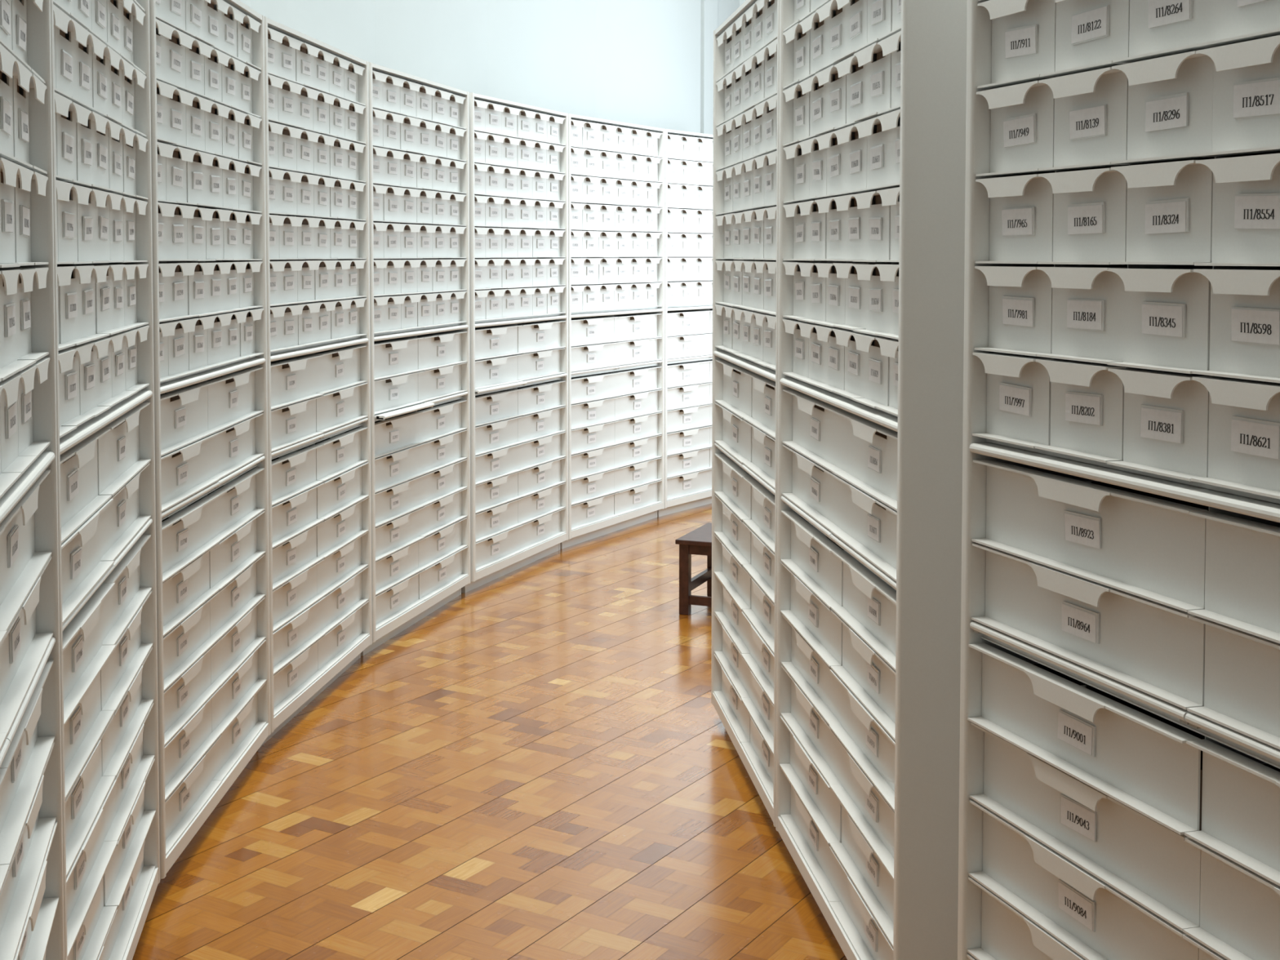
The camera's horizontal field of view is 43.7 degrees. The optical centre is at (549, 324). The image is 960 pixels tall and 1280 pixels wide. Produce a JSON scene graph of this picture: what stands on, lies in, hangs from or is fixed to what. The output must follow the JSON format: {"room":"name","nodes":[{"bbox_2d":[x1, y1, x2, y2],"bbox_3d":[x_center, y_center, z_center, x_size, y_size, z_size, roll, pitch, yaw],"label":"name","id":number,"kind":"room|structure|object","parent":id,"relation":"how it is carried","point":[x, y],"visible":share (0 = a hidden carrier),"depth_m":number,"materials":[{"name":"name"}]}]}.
{"room":"archive storage room","nodes":[
{"label":"archive storage room","id":0,"kind":"room"},
{"bbox_2d":[132,503,847,959],"bbox_3d":[0.377,1.187,4.733,4.552,0.001,12.153,0,3,0],"label":"floor","id":1,"kind":"structure","parent":0,"point":[542,764],"depth_m":3.97,"materials":[{"name":"brown wood"}]},
{"bbox_2d":[0,0,64,959],"bbox_3d":[-0.809,0.291,1.788,0.391,2.047,1.043,-1,3,-11],"label":"shelving unit","id":2,"kind":"object","parent":1,"relation":"on","point":[32,875],"visible":1,"depth_m":2.16,"materials":[{"name":"white metal"}]},
{"bbox_2d":[0,738,10,767],"bbox_3d":[-0.739,0.497,1.555,0.342,0.016,0.497,-1,3,-11],"label":"shelf","id":3,"kind":"object","parent":2,"relation":"attached to","point":[5,744],"depth_m":1.80,"materials":[{"name":"white metal"}]},
{"bbox_2d":[5,636,55,745],"bbox_3d":[-0.839,0.476,2.045,0.342,0.016,0.497,-1,3,-11],"label":"shelf","id":4,"kind":"object","parent":2,"relation":"attached to","point":[20,686],"depth_m":2.07,"materials":[{"name":"white metal"}]},
{"bbox_2d":[50,0,159,959],"bbox_3d":[-0.975,0.246,2.838,0.391,2.047,1.043,0,3,-6],"label":"shelving unit","id":5,"kind":"object","parent":1,"relation":"on","point":[100,49],"visible":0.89,"depth_m":2.90,"materials":[{"name":"white metal"}]},
{"bbox_2d":[62,564,114,631],"bbox_3d":[-0.926,0.452,2.601,0.342,0.016,0.497,0,3,-6],"label":"shelf","id":6,"kind":"object","parent":5,"relation":"attached to","point":[81,592],"depth_m":2.62,"materials":[{"name":"white metal"}]},
{"bbox_2d":[113,518,152,568],"bbox_3d":[-0.982,0.430,3.097,0.342,0.016,0.497,0,3,-6],"label":"shelf","id":7,"kind":"object","parent":5,"relation":"attached to","point":[135,528],"depth_m":3.13,"materials":[{"name":"white metal"}]},
{"bbox_2d":[149,0,270,879],"bbox_3d":[-1.003,0.199,3.912,0.391,2.047,1.043,0,3,3],"label":"shelving unit","id":8,"kind":"object","parent":1,"relation":"on","point":[207,56],"visible":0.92,"depth_m":3.88,"materials":[{"name":"white metal"}]},
{"bbox_2d":[161,481,219,518],"bbox_3d":[-0.994,0.405,3.671,0.342,0.016,0.497,0,3,3],"label":"shelf","id":9,"kind":"object","parent":8,"relation":"attached to","point":[175,505],"depth_m":3.68,"materials":[{"name":"white metal"}]},
{"bbox_2d":[217,455,265,487],"bbox_3d":[-0.971,0.383,4.170,0.342,0.016,0.497,0,3,3],"label":"shelf","id":10,"kind":"object","parent":8,"relation":"attached to","point":[228,474],"depth_m":4.17,"materials":[{"name":"white metal"}]},
{"bbox_2d":[258,17,372,748],"bbox_3d":[-0.891,0.152,4.974,0.391,2.047,1.043,0,3,9],"label":"shelving unit","id":11,"kind":"object","parent":1,"relation":"on","point":[317,92],"visible":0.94,"depth_m":4.93,"materials":[{"name":"white metal"}]},
{"bbox_2d":[271,433,324,456],"bbox_3d":[-0.910,0.358,4.732,0.342,0.016,0.497,0,3,9],"label":"shelf","id":12,"kind":"object","parent":11,"relation":"attached to","point":[280,447],"depth_m":4.73,"materials":[{"name":"white metal"}]},
{"bbox_2d":[322,417,368,438],"bbox_3d":[-0.830,0.337,5.226,0.342,0.016,0.497,0,3,9],"label":"shelf","id":13,"kind":"object","parent":11,"relation":"attached to","point":[340,425],"depth_m":5.21,"materials":[{"name":"white metal"}]},
{"bbox_2d":[360,62,471,655],"bbox_3d":[-0.637,0.106,6.018,0.427,2.047,1.043,1,3,16],"label":"shelving unit","id":14,"kind":"object","parent":1,"relation":"on","point":[420,342],"visible":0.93,"depth_m":5.97,"materials":[{"name":"white metal"}]},
{"bbox_2d":[374,402,434,420],"bbox_3d":[-0.664,0.312,5.775,0.342,0.016,0.497,1,3,16],"label":"shelf","id":15,"kind":"object","parent":14,"relation":"attached to","point":[382,412],"depth_m":5.72,"materials":[{"name":"white metal"}]},
{"bbox_2d":[420,391,467,403],"bbox_3d":[-0.564,0.291,6.266,0.342,0.016,0.497,1,3,16],"label":"shelf","id":16,"kind":"object","parent":14,"relation":"attached to","point":[434,397],"depth_m":6.23,"materials":[{"name":"white metal"}]},
{"bbox_2d":[461,92,568,592],"bbox_3d":[-0.286,0.061,7.042,0.405,2.047,1.043,1,3,23],"label":"shelving unit","id":17,"kind":"object","parent":1,"relation":"on","point":[518,152],"visible":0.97,"depth_m":6.97,"materials":[{"name":"white metal"}]},
{"bbox_2d":[475,381,527,394],"bbox_3d":[-0.352,0.267,6.808,0.342,0.016,0.497,1,3,23],"label":"shelf","id":18,"kind":"object","parent":17,"relation":"attached to","point":[482,387],"depth_m":6.75,"materials":[{"name":"white metal"}]},
{"bbox_2d":[522,373,567,383],"bbox_3d":[-0.172,0.246,7.274,0.342,0.016,0.497,1,3,23],"label":"shelf","id":19,"kind":"object","parent":17,"relation":"attached to","point":[528,378],"depth_m":7.24,"materials":[{"name":"white metal"}]},
{"bbox_2d":[560,113,665,549],"bbox_3d":[0.179,0.018,8.010,0.391,2.047,1.043,1,3,29],"label":"shelving unit","id":20,"kind":"object","parent":1,"relation":"on","point":[616,169],"visible":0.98,"depth_m":7.93,"materials":[{"name":"white metal"}]},
{"bbox_2d":[571,365,618,374],"bbox_3d":[0.074,0.223,7.791,0.342,0.016,0.497,1,3,29],"label":"shelf","id":21,"kind":"object","parent":20,"relation":"attached to","point":[575,370],"depth_m":7.73,"materials":[{"name":"white metal"}]},
{"bbox_2d":[617,360,662,368],"bbox_3d":[0.320,0.204,8.226,0.342,0.016,0.497,1,3,29],"label":"shelf","id":22,"kind":"object","parent":20,"relation":"attached to","point":[622,364],"depth_m":8.16,"materials":[{"name":"white metal"}]},
{"bbox_2d":[657,128,712,516],"bbox_3d":[0.753,-0.022,8.910,0.391,2.047,1.043,2,3,35],"label":"shelving unit","id":23,"kind":"object","parent":1,"relation":"on","point":[688,156],"visible":0.41,"depth_m":8.61,"materials":[{"name":"white metal"}]},
{"bbox_2d":[666,355,712,362],"bbox_3d":[0.625,0.183,8.703,0.342,0.016,0.497,2,3,35],"label":"shelf","id":24,"kind":"object","parent":23,"relation":"attached to","point":[670,358],"depth_m":8.62,"materials":[{"name":"white metal"}]},
{"bbox_2d":[675,522,711,615],"bbox_3d":[0.863,0.974,6.212,0.644,0.293,0.424,1,3,23],"label":"wooden bench","id":25,"kind":"object","parent":1,"relation":"on","point":[698,541],"visible":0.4,"depth_m":6.14,"materials":[{"name":"brown wood"}]},
{"bbox_2d":[711,0,779,826],"bbox_3d":[0.699,0.183,4.216,0.391,2.047,1.043,0,3,-2],"label":"shelving unit","id":26,"kind":"object","parent":1,"relation":"on","point":[746,126],"visible":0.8,"depth_m":4.24,"materials":[{"name":"white metal"}]},
{"bbox_2d":[714,442,743,469],"bbox_3d":[0.669,0.368,4.474,0.342,0.016,0.497,0,3,-2],"label":"shelf","id":27,"kind":"object","parent":26,"relation":"attached to","point":[722,450],"depth_m":4.49,"materials":[{"name":"white metal"}]},
{"bbox_2d":[741,464,774,494],"bbox_3d":[0.690,0.390,3.975,0.342,0.016,0.497,0,3,-2],"label":"shelf","id":28,"kind":"object","parent":26,"relation":"attached to","point":[762,479],"depth_m":4.01,"materials":[{"name":"white metal"}]},
{"bbox_2d":[775,0,967,959],"bbox_3d":[0.749,0.229,3.171,0.391,2.047,1.043,0,3,-3],"label":"shelving unit","id":29,"kind":"object","parent":1,"relation":"on","point":[873,93],"visible":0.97,"depth_m":2.90,"materials":[{"name":"white metal"}]},
{"bbox_2d":[780,495,832,541],"bbox_3d":[0.716,0.413,3.428,0.342,0.016,0.497,0,3,-3],"label":"shelf","id":30,"kind":"object","parent":29,"relation":"attached to","point":[817,517],"depth_m":3.43,"materials":[{"name":"white metal"}]},
{"bbox_2d":[830,533,896,589],"bbox_3d":[0.742,0.435,2.929,0.342,0.016,0.497,0,3,-3],"label":"shelf","id":31,"kind":"object","parent":29,"relation":"attached to","point":[875,561],"depth_m":2.91,"materials":[{"name":"white metal"}]},
{"bbox_2d":[957,0,1279,959],"bbox_3d":[0.953,0.281,1.971,0.391,2.047,1.043,-1,3,-15],"label":"shelving unit","id":32,"kind":"object","parent":1,"relation":"on","point":[1119,762],"visible":1,"depth_m":2.08,"materials":[{"name":"white metal"}]},
{"bbox_2d":[969,621,1191,724],"bbox_3d":[0.867,0.466,2.215,0.342,0.016,0.497,-1,3,-15],"label":"shelf","id":33,"kind":"object","parent":32,"relation":"attached to","point":[1172,704],"depth_m":2.14,"materials":[{"name":"white metal"}]},
{"bbox_2d":[1185,712,1279,762],"bbox_3d":[1.000,0.487,1.734,0.342,0.016,0.497,-1,3,-15],"label":"shelf","id":34,"kind":"object","parent":32,"relation":"attached to","point":[1257,740],"depth_m":1.85,"materials":[{"name":"white metal"}]},
{"bbox_2d":[239,0,746,133],"bbox_3d":[-0.364,-1.768,4.774,2.043,5.900,12.300,1,3,18],"label":"wall","id":35,"kind":"structure","parent":0,"point":[638,62],"depth_m":8.10,"materials":[{"name":"paint"}]},
{"bbox_2d":[701,0,717,134],"bbox_3d":[0.958,-3.007,9.504,0.020,3.840,0.160,2,3,35],"label":"trim","id":36,"kind":"structure","parent":35,"relation":"attached to","point":[708,7],"depth_m":9.53,"materials":[{"name":"paint"}]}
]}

